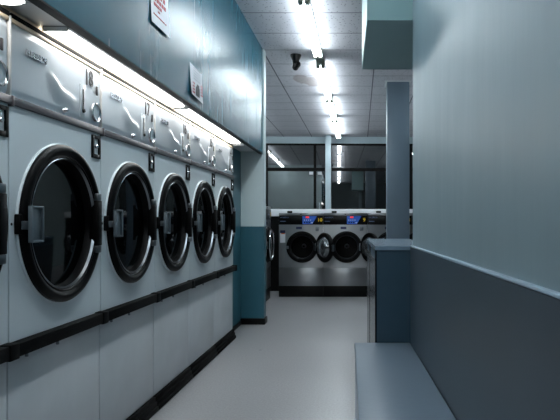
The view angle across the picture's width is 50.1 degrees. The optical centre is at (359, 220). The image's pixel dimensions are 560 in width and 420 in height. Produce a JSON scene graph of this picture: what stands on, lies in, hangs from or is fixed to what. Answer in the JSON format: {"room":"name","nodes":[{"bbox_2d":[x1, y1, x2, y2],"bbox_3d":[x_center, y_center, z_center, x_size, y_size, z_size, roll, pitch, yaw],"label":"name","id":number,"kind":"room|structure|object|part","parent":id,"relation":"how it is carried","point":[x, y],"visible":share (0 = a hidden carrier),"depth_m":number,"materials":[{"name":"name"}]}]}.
{"room":"laundry","nodes":[
{"label":"laundry","id":0,"kind":"room"},
{"bbox_2d":[5,0,262,153],"bbox_3d":[-1.650,-1.376,1.894,1.060,1.208,9.788,0,0,0],"label":"soffit","id":1,"kind":"structure","parent":0,"point":[215,36],"depth_m":3.85,"materials":[{"name":"blue paint"}]},
{"bbox_2d":[0,0,30,4],"bbox_3d":[-1.234,-0.788,1.315,0.142,0.024,1.630,0,0,0],"label":"strip light","id":2,"kind":"object","parent":1,"relation":"attached to","point":[2,2],"visible":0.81,"depth_m":2.11,"materials":[{"name":"white"}]},
{"bbox_2d":[42,26,185,107],"bbox_3d":[-1.234,-0.788,3.235,0.142,0.024,1.630,0,0,0],"label":"strip light","id":3,"kind":"object","parent":1,"relation":"attached to","point":[64,34],"visible":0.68,"depth_m":2.88,"materials":[{"name":"white"}]},
{"bbox_2d":[0,5,229,142],"bbox_3d":[-1.331,-0.754,1.500,0.027,0.089,9.000,0,0,0],"label":"light slot trim","id":4,"kind":"object","parent":1,"relation":"attached to","point":[3,6],"depth_m":2.71,"materials":[{"name":"silver metal"}]},
{"bbox_2d":[151,0,169,37],"bbox_3d":[-1.114,-1.216,3.294,0.012,0.300,0.295,0,0,0],"label":"notice","id":5,"kind":"object","parent":1,"relation":"attached to","point":[159,8],"visible":1,"depth_m":3.30,"materials":[{"name":"paper"}]},
{"bbox_2d":[190,62,202,103],"bbox_3d":[-1.112,-0.937,4.024,0.016,0.222,0.291,0,0,0],"label":"notice","id":6,"kind":"object","parent":1,"relation":"attached to","point":[195,75],"visible":1,"depth_m":4.01,"materials":[{"name":"paper"}]},
{"bbox_2d":[173,106,241,143],"bbox_3d":[-1.234,-0.788,5.025,0.142,0.024,1.810,0,0,0],"label":"strip light","id":7,"kind":"object","parent":1,"relation":"attached to","point":[186,110],"visible":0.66,"depth_m":4.72,"materials":[{"name":"white"}]},
{"bbox_2d":[231,143,244,145],"bbox_3d":[-1.235,-0.779,5.982,0.130,0.039,0.035,0,0,0],"label":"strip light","id":8,"kind":"object","parent":1,"relation":"attached to","point":[238,144],"visible":0.42,"depth_m":5.96,"materials":[{"name":"white plastic"}]},
{"bbox_2d":[232,148,240,325],"bbox_3d":[-1.436,0.198,6.400,0.128,1.985,0.780,0,0,0],"label":"wall","id":9,"kind":"structure","parent":0,"point":[236,154],"depth_m":6.61,"materials":[{"name":"teal paint"}]},
{"bbox_2d":[233,320,240,330],"bbox_3d":[-1.366,1.165,6.388,0.012,0.050,0.755,0,0,0],"label":"baseboard","id":10,"kind":"structure","parent":9,"relation":"attached to","point":[238,324],"depth_m":6.55,"materials":[{"name":"black plastic"}]},
{"bbox_2d":[240,49,265,317],"bbox_3d":[-2.643,-0.395,6.860,3.075,3.170,0.140,0,0,0],"label":"pillar","id":11,"kind":"structure","parent":0,"point":[253,164],"depth_m":6.79,"materials":[{"name":"paint"}]},
{"bbox_2d":[240,316,266,324],"bbox_3d":[-1.231,1.154,6.857,0.282,0.072,0.185,0,0,0],"label":"baseboard","id":12,"kind":"structure","parent":11,"relation":"attached to","point":[244,321],"depth_m":6.76,"materials":[{"name":"black plastic"}]},
{"bbox_2d":[149,291,366,419],"bbox_3d":[-0.350,1.240,5.650,7.900,0.100,17.500,0,0,0],"label":"floor","id":13,"kind":"structure","parent":0,"point":[299,364],"depth_m":4.73,"materials":[{"name":"plastic"}]},
{"bbox_2d":[0,6,19,419],"bbox_3d":[-1.659,0.210,1.782,0.862,1.959,0.765,0,0,0],"label":"dryer","id":14,"kind":"object","parent":13,"relation":"on","point":[9,352],"visible":1,"depth_m":2.13,"materials":[{"name":"metal"}]},
{"bbox_2d":[0,63,5,83],"bbox_3d":[-1.284,-0.526,2.100,0.003,0.076,0.076,0,0,0],"label":"cup","id":15,"kind":"object","parent":14,"relation":"on","point":[2,65],"depth_m":2.12,"materials":[{"name":"metal"}]},
{"bbox_3d":[-1.352,0.772,1.782,0.116,0.649,0.756,0,0,0],"label":"panel","id":16,"kind":"part","parent":14,"relation":"part of","materials":[{"name":"metal"}]},
{"bbox_3d":[-1.286,-0.599,1.782,0.019,0.279,0.747,0,0,0],"label":"control panel","id":17,"kind":"part","parent":14,"relation":"part of","materials":[{"name":"metal"}]},
{"bbox_3d":[-1.350,0.009,1.782,0.120,0.877,0.756,0,0,0],"label":"panel","id":18,"kind":"part","parent":14,"relation":"part of","materials":[{"name":"metal"}]},
{"bbox_3d":[-1.285,0.010,1.782,0.060,0.674,0.674,0,0,0],"label":"door","id":19,"kind":"part","parent":14,"relation":"part of","materials":[{"name":"black plastic"}]},
{"bbox_3d":[-1.296,-0.744,1.788,0.020,0.016,0.755,0,0,0],"label":"trim","id":20,"kind":"part","parent":14,"relation":"part of","materials":[{"name":"silver metal"}]},
{"bbox_3d":[-1.286,-0.361,2.110,0.008,0.112,0.089,0,0,0],"label":"lock frame","id":21,"kind":"part","parent":14,"relation":"part of","materials":[{"name":"black metal"}]},
{"bbox_2d":[5,13,108,419],"bbox_3d":[-1.659,0.210,2.549,0.862,1.959,0.765,0,0,0],"label":"dryer","id":22,"kind":"object","parent":13,"relation":"on","point":[55,316],"visible":0.98,"depth_m":2.48,"materials":[{"name":"metal"}]},
{"bbox_3d":[-1.278,0.012,2.207,0.024,0.076,0.016,0,0,0],"label":"strike plate","id":23,"kind":"part","parent":22,"relation":"part of","materials":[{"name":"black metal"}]},
{"bbox_3d":[-1.251,0.016,2.224,0.026,0.032,0.050,0,0,0],"label":"latch arm","id":24,"kind":"part","parent":22,"relation":"part of","materials":[{"name":"silver metal"}]},
{"bbox_3d":[-1.236,0.013,2.253,0.016,0.139,0.086,0,0,0],"label":"door handle","id":25,"kind":"part","parent":22,"relation":"part of","materials":[{"name":"metal"}]},
{"bbox_3d":[-1.352,0.772,2.549,0.116,0.649,0.756,0,0,0],"label":"panel","id":26,"kind":"part","parent":22,"relation":"part of","materials":[{"name":"metal"}]},
{"bbox_3d":[-1.350,0.009,2.549,0.120,0.877,0.756,0,0,0],"label":"panel","id":27,"kind":"part","parent":22,"relation":"part of","materials":[{"name":"metal"}]},
{"bbox_3d":[-1.286,-0.599,2.549,0.019,0.279,0.747,0,0,0],"label":"control panel","id":28,"kind":"part","parent":22,"relation":"part of","materials":[{"name":"metal"}]},
{"bbox_3d":[-1.296,-0.744,2.554,0.020,0.016,0.755,0,0,0],"label":"trim","id":29,"kind":"part","parent":22,"relation":"part of","materials":[{"name":"silver metal"}]},
{"bbox_3d":[-1.310,0.010,2.549,0.005,0.542,0.542,0,0,0],"label":"door glass","id":30,"kind":"part","parent":22,"relation":"part of","materials":[{"name":"black glass"}]},
{"bbox_3d":[-1.285,0.010,2.549,0.060,0.674,0.674,0,0,0],"label":"door","id":31,"kind":"part","parent":22,"relation":"part of","materials":[{"name":"black glass"}]},
{"bbox_3d":[-1.286,-0.555,2.731,0.008,0.154,0.044,0,0,0],"label":"coin plate","id":32,"kind":"part","parent":22,"relation":"part of","materials":[{"name":"metal"}]},
{"bbox_3d":[-1.286,-0.361,2.876,0.008,0.112,0.089,0,0,0],"label":"lock frame","id":33,"kind":"part","parent":22,"relation":"part of","materials":[{"name":"black metal"}]},
{"bbox_2d":[94,105,98,120],"bbox_3d":[-1.284,-0.526,2.866,0.003,0.076,0.076,0,0,0],"label":"cup","id":34,"kind":"object","parent":22,"relation":"on","point":[96,107],"depth_m":2.87,"materials":[{"name":"metal"}]},
{"bbox_2d":[98,67,160,419],"bbox_3d":[-1.659,0.210,3.314,0.862,1.959,0.765,0,0,0],"label":"dryer","id":35,"kind":"object","parent":13,"relation":"on","point":[127,161],"visible":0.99,"depth_m":3.28,"materials":[{"name":"metal"}]},
{"bbox_3d":[-1.278,0.012,2.973,0.024,0.076,0.016,0,0,0],"label":"strike plate","id":36,"kind":"part","parent":35,"relation":"part of","materials":[{"name":"black plastic"}]},
{"bbox_3d":[-1.251,0.016,2.990,0.026,0.032,0.050,0,0,0],"label":"latch arm","id":37,"kind":"part","parent":35,"relation":"part of","materials":[{"name":"silver metal"}]},
{"bbox_3d":[-1.236,0.013,3.019,0.016,0.139,0.086,0,0,0],"label":"door handle","id":38,"kind":"part","parent":35,"relation":"part of","materials":[{"name":"metal"}]},
{"bbox_3d":[-1.352,0.772,3.314,0.116,0.649,0.756,0,0,0],"label":"panel","id":39,"kind":"part","parent":35,"relation":"part of","materials":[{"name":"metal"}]},
{"bbox_3d":[-1.350,0.009,3.314,0.120,0.877,0.756,0,0,0],"label":"panel","id":40,"kind":"part","parent":35,"relation":"part of","materials":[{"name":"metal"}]},
{"bbox_3d":[-1.286,-0.599,3.314,0.019,0.279,0.747,0,0,0],"label":"control panel","id":41,"kind":"part","parent":35,"relation":"part of","materials":[{"name":"metal"}]},
{"bbox_3d":[-1.296,-0.744,3.320,0.020,0.016,0.755,0,0,0],"label":"trim","id":42,"kind":"part","parent":35,"relation":"part of","materials":[{"name":"silver metal"}]},
{"bbox_3d":[-1.310,0.010,3.314,0.005,0.542,0.542,0,0,0],"label":"door glass","id":43,"kind":"part","parent":35,"relation":"part of","materials":[{"name":"black glass"}]},
{"bbox_3d":[-1.285,0.010,3.314,0.060,0.674,0.674,0,0,0],"label":"door","id":44,"kind":"part","parent":35,"relation":"part of","materials":[{"name":"black metal"}]},
{"bbox_3d":[-1.281,1.143,3.314,0.046,0.088,0.763,0,0,0],"label":"kick plate","id":45,"kind":"part","parent":35,"relation":"part of","materials":[{"name":"black plastic"}]},
{"bbox_3d":[-1.286,-0.555,3.497,0.008,0.154,0.044,0,0,0],"label":"coin plate","id":46,"kind":"part","parent":35,"relation":"part of","materials":[{"name":"metal"}]},
{"bbox_3d":[-1.286,-0.361,3.642,0.008,0.112,0.089,0,0,0],"label":"lock frame","id":47,"kind":"part","parent":35,"relation":"part of","materials":[{"name":"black metal"}]},
{"bbox_2d":[150,129,153,141],"bbox_3d":[-1.284,-0.526,3.632,0.003,0.076,0.076,0,0,0],"label":"cup","id":48,"kind":"object","parent":35,"relation":"on","point":[151,130],"depth_m":3.64,"materials":[{"name":"metal"}]},
{"bbox_2d":[153,99,194,409],"bbox_3d":[-1.659,0.210,4.080,0.862,1.959,0.765,0,0,0],"label":"dryer","id":49,"kind":"object","parent":13,"relation":"on","point":[172,371],"visible":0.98,"depth_m":4.04,"materials":[{"name":"metal"}]},
{"bbox_3d":[-1.278,0.012,3.739,0.024,0.076,0.016,0,0,0],"label":"strike plate","id":50,"kind":"part","parent":49,"relation":"part of","materials":[{"name":"black metal"}]},
{"bbox_3d":[-1.236,0.013,3.785,0.016,0.139,0.086,0,0,0],"label":"door handle","id":51,"kind":"part","parent":49,"relation":"part of","materials":[{"name":"metal"}]},
{"bbox_3d":[-1.352,0.772,4.080,0.116,0.649,0.756,0,0,0],"label":"panel","id":52,"kind":"part","parent":49,"relation":"part of","materials":[{"name":"metal"}]},
{"bbox_3d":[-1.350,0.009,4.080,0.120,0.877,0.756,0,0,0],"label":"panel","id":53,"kind":"part","parent":49,"relation":"part of","materials":[{"name":"metal"}]},
{"bbox_3d":[-1.286,-0.599,4.080,0.019,0.279,0.747,0,0,0],"label":"control panel","id":54,"kind":"part","parent":49,"relation":"part of","materials":[{"name":"metal"}]},
{"bbox_3d":[-1.296,-0.744,4.085,0.020,0.016,0.755,0,0,0],"label":"trim","id":55,"kind":"part","parent":49,"relation":"part of","materials":[{"name":"silver metal"}]},
{"bbox_3d":[-1.310,0.010,4.080,0.005,0.542,0.542,0,0,0],"label":"door glass","id":56,"kind":"part","parent":49,"relation":"part of","materials":[{"name":"black glass"}]},
{"bbox_3d":[-1.281,1.143,4.080,0.046,0.088,0.763,0,0,0],"label":"kick plate","id":57,"kind":"part","parent":49,"relation":"part of","materials":[{"name":"black plastic"}]},
{"bbox_3d":[-1.285,0.010,4.080,0.060,0.674,0.674,0,0,0],"label":"door","id":58,"kind":"part","parent":49,"relation":"part of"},
{"bbox_3d":[-1.286,-0.361,4.408,0.008,0.112,0.089,0,0,0],"label":"lock frame","id":59,"kind":"part","parent":49,"relation":"part of","materials":[{"name":"black metal"}]},
{"bbox_2d":[188,120,218,376],"bbox_3d":[-1.659,0.210,4.846,0.862,1.959,0.765,0,0,0],"label":"dryer","id":60,"kind":"object","parent":13,"relation":"on","point":[202,351],"visible":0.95,"depth_m":4.82,"materials":[{"name":"metal"}]},
{"bbox_3d":[-1.236,0.013,4.551,0.016,0.139,0.086,0,0,0],"label":"door handle","id":61,"kind":"part","parent":60,"relation":"part of","materials":[{"name":"metal"}]},
{"bbox_3d":[-1.350,0.009,4.846,0.120,0.877,0.756,0,0,0],"label":"panel","id":62,"kind":"part","parent":60,"relation":"part of","materials":[{"name":"metal"}]},
{"bbox_3d":[-1.352,0.772,4.846,0.116,0.649,0.756,0,0,0],"label":"panel","id":63,"kind":"part","parent":60,"relation":"part of","materials":[{"name":"metal"}]},
{"bbox_3d":[-1.310,0.010,4.846,0.005,0.542,0.542,0,0,0],"label":"door glass","id":64,"kind":"part","parent":60,"relation":"part of","materials":[{"name":"black glass"}]},
{"bbox_3d":[-1.286,-0.599,4.846,0.019,0.279,0.747,0,0,0],"label":"control panel","id":65,"kind":"part","parent":60,"relation":"part of","materials":[{"name":"metal"}]},
{"bbox_3d":[-1.296,-0.744,4.851,0.020,0.016,0.755,0,0,0],"label":"trim","id":66,"kind":"part","parent":60,"relation":"part of","materials":[{"name":"silver metal"}]},
{"bbox_3d":[-1.281,1.143,4.846,0.046,0.088,0.763,0,0,0],"label":"kick plate","id":67,"kind":"part","parent":60,"relation":"part of","materials":[{"name":"black plastic"}]},
{"bbox_3d":[-1.285,0.010,4.846,0.060,0.674,0.674,0,0,0],"label":"door","id":68,"kind":"part","parent":60,"relation":"part of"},
{"bbox_3d":[-1.286,-0.555,5.029,0.008,0.154,0.044,0,0,0],"label":"coin plate","id":69,"kind":"part","parent":60,"relation":"part of","materials":[{"name":"metal"}]},
{"bbox_2d":[214,135,236,353],"bbox_3d":[-1.659,0.210,5.612,0.862,1.959,0.765,0,0,0],"label":"dryer","id":70,"kind":"object","parent":13,"relation":"on","point":[224,334],"visible":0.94,"depth_m":5.59,"materials":[{"name":"metal"}]},
{"bbox_3d":[-1.236,0.013,5.317,0.016,0.139,0.086,0,0,0],"label":"door handle","id":71,"kind":"part","parent":70,"relation":"part of","materials":[{"name":"metal"}]},
{"bbox_3d":[-1.350,0.009,5.612,0.120,0.877,0.756,0,0,0],"label":"panel","id":72,"kind":"part","parent":70,"relation":"part of","materials":[{"name":"metal"}]},
{"bbox_3d":[-1.352,0.772,5.612,0.116,0.649,0.756,0,0,0],"label":"panel","id":73,"kind":"part","parent":70,"relation":"part of","materials":[{"name":"metal"}]},
{"bbox_3d":[-1.296,-0.744,5.617,0.020,0.016,0.755,0,0,0],"label":"trim","id":74,"kind":"part","parent":70,"relation":"part of","materials":[{"name":"silver metal"}]},
{"bbox_3d":[-1.310,0.010,5.612,0.005,0.542,0.542,0,0,0],"label":"door glass","id":75,"kind":"part","parent":70,"relation":"part of","materials":[{"name":"black glass"}]},
{"bbox_3d":[-1.286,-0.599,5.612,0.019,0.279,0.747,0,0,0],"label":"control panel","id":76,"kind":"part","parent":70,"relation":"part of","materials":[{"name":"metal"}]},
{"bbox_3d":[-1.281,1.143,5.612,0.046,0.088,0.763,0,0,0],"label":"kick plate","id":77,"kind":"part","parent":70,"relation":"part of","materials":[{"name":"black plastic"}]},
{"bbox_3d":[-1.285,0.010,5.612,0.060,0.674,0.674,0,0,0],"label":"door","id":78,"kind":"part","parent":70,"relation":"part of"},
{"bbox_3d":[-1.286,-0.361,5.940,0.008,0.112,0.089,0,0,0],"label":"lock frame","id":79,"kind":"part","parent":70,"relation":"part of","materials":[{"name":"silver metal"}]},
{"bbox_2d":[266,206,273,300],"bbox_3d":[-1.708,0.469,8.740,0.814,1.442,0.695,0,0,0],"label":"washer","id":80,"kind":"object","parent":13,"relation":"on","point":[269,232],"visible":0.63,"depth_m":8.77,"materials":[{"name":"silver metal"}]},
{"bbox_3d":[-1.382,0.855,8.740,0.014,0.298,0.691,0,0,0],"label":"panel","id":81,"kind":"part","parent":80,"relation":"part of","materials":[{"name":"metal"}]},
{"bbox_3d":[-1.545,0.340,8.740,0.340,0.723,0.691,0,0,0],"label":"panel","id":82,"kind":"part","parent":80,"relation":"part of","materials":[{"name":"metal"}]},
{"bbox_3d":[-1.379,-0.098,8.740,0.020,0.150,0.687,0,0,0],"label":"control panel","id":83,"kind":"part","parent":80,"relation":"part of","materials":[{"name":"grey metal"}]},
{"bbox_3d":[-1.336,0.352,8.753,0.054,0.492,0.460,0,0,0],"label":"door","id":84,"kind":"part","parent":80,"relation":"part of","materials":[{"name":"black plastic"}]},
{"bbox_3d":[-1.325,0.352,8.753,0.032,0.325,0.304,0,0,0],"label":"door glass","id":85,"kind":"part","parent":80,"relation":"part of","materials":[{"name":"glass"}]},
{"bbox_2d":[279,211,333,296],"bbox_3d":[-0.829,0.516,9.406,0.887,1.348,1.148,0,0,0],"label":"washer","id":86,"kind":"object","parent":13,"relation":"on","point":[304,247],"visible":0.99,"depth_m":9.24,"materials":[{"name":"silver metal"}]},
{"bbox_3d":[-0.925,0.877,9.247,0.691,0.278,0.014,0,0,0],"label":"panel","id":87,"kind":"part","parent":86,"relation":"part of","materials":[{"name":"metal"}]},
{"bbox_3d":[-0.925,0.396,9.410,0.691,0.676,0.340,0,0,0],"label":"panel","id":88,"kind":"part","parent":86,"relation":"part of","materials":[{"name":"metal"}]},
{"bbox_3d":[-0.925,-0.014,9.244,0.687,0.140,0.020,0,0,0],"label":"control panel","id":89,"kind":"part","parent":86,"relation":"part of","materials":[{"name":"black plastic"}]},
{"bbox_2d":[316,237,328,257],"bbox_3d":[-0.589,0.407,8.999,0.076,0.312,0.312,0,0,-38],"label":"glass bowl","id":90,"kind":"object","parent":86,"relation":"on","point":[322,243],"depth_m":8.95,"materials":[{"name":"clear glass"}]},
{"bbox_3d":[-0.540,0.407,9.037,0.054,0.460,0.460,0,0,-38],"label":"door","id":91,"kind":"part","parent":86,"relation":"part of","materials":[{"name":"black plastic"}]},
{"bbox_2d":[270,209,412,290],"bbox_3d":[0.290,0.494,10.158,3.860,1.392,0.345,0,0,0],"label":"ledge","id":92,"kind":"object","parent":13,"relation":"on","point":[274,219],"visible":0.04,"depth_m":10.02,"materials":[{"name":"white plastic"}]},
{"bbox_2d":[323,211,377,296],"bbox_3d":[-0.134,0.516,9.406,0.887,1.348,1.148,0,0,0],"label":"washer","id":93,"kind":"object","parent":13,"relation":"on","point":[345,274],"visible":0.88,"depth_m":9.24,"materials":[{"name":"silver metal"}]},
{"bbox_3d":[-0.230,0.877,9.247,0.691,0.278,0.014,0,0,0],"label":"panel","id":94,"kind":"part","parent":93,"relation":"part of","materials":[{"name":"metal"}]},
{"bbox_3d":[-0.230,0.396,9.410,0.691,0.676,0.340,0,0,0],"label":"panel","id":95,"kind":"part","parent":93,"relation":"part of","materials":[{"name":"metal"}]},
{"bbox_3d":[-0.230,-0.014,9.244,0.687,0.140,0.020,0,0,0],"label":"control panel","id":96,"kind":"part","parent":93,"relation":"part of","materials":[{"name":"black plastic"}]},
{"bbox_2d":[361,237,371,256],"bbox_3d":[0.106,0.407,8.999,0.076,0.312,0.312,0,0,-38],"label":"glass bowl","id":97,"kind":"object","parent":93,"relation":"on","point":[364,244],"depth_m":9.01,"materials":[{"name":"clear glass"}]},
{"bbox_3d":[0.156,0.407,9.037,0.054,0.460,0.460,0,0,-38],"label":"door","id":98,"kind":"part","parent":93,"relation":"part of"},
{"bbox_2d":[367,211,412,239],"bbox_3d":[0.562,0.516,9.406,0.887,1.348,1.148,0,0,0],"label":"washer","id":99,"kind":"object","parent":13,"relation":"on","point":[376,222],"visible":0.27,"depth_m":9.24,"materials":[{"name":"silver metal"}]},
{"bbox_3d":[0.466,0.396,9.410,0.691,0.676,0.340,0,0,0],"label":"panel","id":100,"kind":"part","parent":99,"relation":"part of","materials":[{"name":"metal"}]},
{"bbox_3d":[0.466,-0.014,9.244,0.687,0.140,0.020,0,0,0],"label":"control panel","id":101,"kind":"part","parent":99,"relation":"part of","materials":[{"name":"black plastic"}]},
{"bbox_2d":[355,343,455,419],"bbox_3d":[0.260,0.965,0.496,0.459,0.450,6.202,0,0,-1],"label":"bench","id":102,"kind":"object","parent":13,"relation":"on","point":[392,382],"visible":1,"depth_m":2.65,"materials":[{"name":"laminate"}]},
{"bbox_3d":[0.047,0.982,0.496,0.026,0.417,6.194,0,0,-1],"label":"panel","id":103,"kind":"part","parent":102,"relation":"part of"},
{"bbox_2d":[235,0,412,136],"bbox_3d":[-0.350,-2.030,5.650,7.900,0.100,17.500,0,0,0],"label":"ceiling","id":104,"kind":"structure","parent":0,"point":[296,105],"depth_m":7.97,"materials":[{"name":"tile"}]},
{"bbox_2d":[290,53,300,70],"bbox_3d":[-0.765,-1.889,7.020,0.132,0.182,0.151,0,0,0],"label":"security camera","id":105,"kind":"object","parent":104,"relation":"attached to","point":[295,57],"visible":1,"depth_m":6.99,"materials":[{"name":"black plastic"}]},
{"bbox_2d":[298,0,322,58],"bbox_3d":[-0.485,-1.928,5.960,0.104,0.104,1.790,0,0,0],"label":"ceiling light","id":106,"kind":"object","parent":104,"relation":"attached to","point":[305,6],"visible":1,"depth_m":5.79,"materials":[{"name":"white"}]},
{"bbox_2d":[316,59,331,100],"bbox_3d":[-0.485,-1.928,8.220,0.104,0.104,2.030,0,0,0],"label":"ceiling light","id":107,"kind":"object","parent":104,"relation":"attached to","point":[320,63],"visible":1,"depth_m":7.83,"materials":[{"name":"white"}]},
{"bbox_2d":[326,96,336,120],"bbox_3d":[-0.485,-1.928,10.190,0.104,0.104,1.750,0,0,0],"label":"ceiling light","id":108,"kind":"object","parent":104,"relation":"attached to","point":[329,103],"visible":0.72,"depth_m":10.09,"materials":[{"name":"white"}]},
{"bbox_2d":[332,120,340,138],"bbox_3d":[-0.485,-1.928,12.350,0.104,0.104,2.290,0,0,0],"label":"ceiling light","id":109,"kind":"object","parent":104,"relation":"attached to","point":[335,124],"visible":0.8,"depth_m":12.24,"materials":[{"name":"white"}]},
{"bbox_2d":[266,137,412,143],"bbox_3d":[-0.352,-0.395,13.984,8.300,3.170,0.220,0,0,-1],"label":"wall","id":110,"kind":"structure","parent":0,"point":[344,140],"depth_m":13.87,"materials":[{"name":"grey paint"}]},
{"bbox_2d":[325,135,330,208],"bbox_3d":[-0.736,-0.395,13.690,0.128,3.170,0.140,0,0,0],"label":"trim","id":111,"kind":"structure","parent":110,"relation":"attached to","point":[327,137],"depth_m":13.62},
{"bbox_2d":[266,143,412,208],"bbox_3d":[-0.406,-0.817,13.913,8.012,2.014,0.080,0,0,-1],"label":"window","id":112,"kind":"structure","parent":110,"relation":"in","point":[295,172],"depth_m":13.90,"materials":[{"name":"clear glass"}]},
{"bbox_3d":[-1.630,-1.519,13.898,1.100,0.551,0.012,0,0,-1],"label":"glass pane","id":113,"kind":"part","parent":112,"relation":"part of","materials":[{"name":"black"}]},
{"bbox_3d":[-1.630,-0.522,13.898,1.100,1.323,0.012,0,0,-1],"label":"glass pane","id":114,"kind":"part","parent":112,"relation":"part of","materials":[{"name":"black"}]},
{"bbox_3d":[-0.930,-1.519,13.911,0.220,0.551,0.012,0,0,-1],"label":"glass pane","id":115,"kind":"part","parent":112,"relation":"part of","materials":[{"name":"black"}]},
{"bbox_3d":[-0.930,-0.522,13.911,0.220,1.323,0.012,0,0,-1],"label":"glass pane","id":116,"kind":"part","parent":112,"relation":"part of","materials":[{"name":"black"}]},
{"bbox_3d":[0.199,-1.519,13.932,1.960,0.551,0.012,0,0,-1],"label":"glass pane","id":117,"kind":"part","parent":112,"relation":"part of","materials":[{"name":"black"}]},
{"bbox_3d":[0.199,-0.522,13.932,1.960,1.323,0.012,0,0,-1],"label":"glass pane","id":118,"kind":"part","parent":112,"relation":"part of","materials":[{"name":"black"}]},
{"bbox_3d":[1.749,-0.522,13.960,1.060,1.323,0.012,0,0,-1],"label":"glass pane","id":119,"kind":"part","parent":112,"relation":"part of","materials":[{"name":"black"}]},
{"bbox_2d":[362,0,412,68],"bbox_3d":[0.258,-1.604,4.195,0.484,0.752,1.170,0,0,0],"label":"wall","id":120,"kind":"structure","parent":0,"point":[387,25],"depth_m":3.93,"materials":[{"name":"teal paint"}]},
{"bbox_2d":[367,239,412,342],"bbox_3d":[0.255,0.671,4.351,0.390,1.037,1.518,0,0,0],"label":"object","id":121,"kind":"structure","parent":0,"point":[388,260],"depth_m":3.60,"materials":[{"name":"stone"}]},
{"bbox_2d":[386,82,408,238],"bbox_3d":[0.541,-0.395,8.500,0.317,3.170,0.320,0,0,0],"label":"wall column","id":122,"kind":"structure","parent":0,"point":[397,93],"depth_m":8.34,"materials":[{"name":"paint"}]},
{"bbox_2d":[384,81,410,86],"bbox_3d":[0.540,-1.974,8.500,0.360,0.012,0.360,0,0,0],"label":"trim column","id":123,"kind":"structure","parent":122,"relation":"attached to","point":[385,81],"depth_m":8.32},
{"bbox_2d":[410,0,559,419],"bbox_3d":[0.512,-0.395,0.300,0.144,3.170,6.611,0,0,-2],"label":"wall","id":124,"kind":"structure","parent":0,"point":[486,73],"depth_m":1.78,"materials":[{"name":"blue paint"}]},
{"bbox_2d":[410,246,559,298],"bbox_3d":[0.449,0.154,0.300,0.022,0.010,6.586,0,0,-2],"label":"rail","id":125,"kind":"object","parent":124,"relation":"attached to","point":[537,288],"visible":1,"depth_m":1.60,"materials":[{"name":"paint"}]}
]}

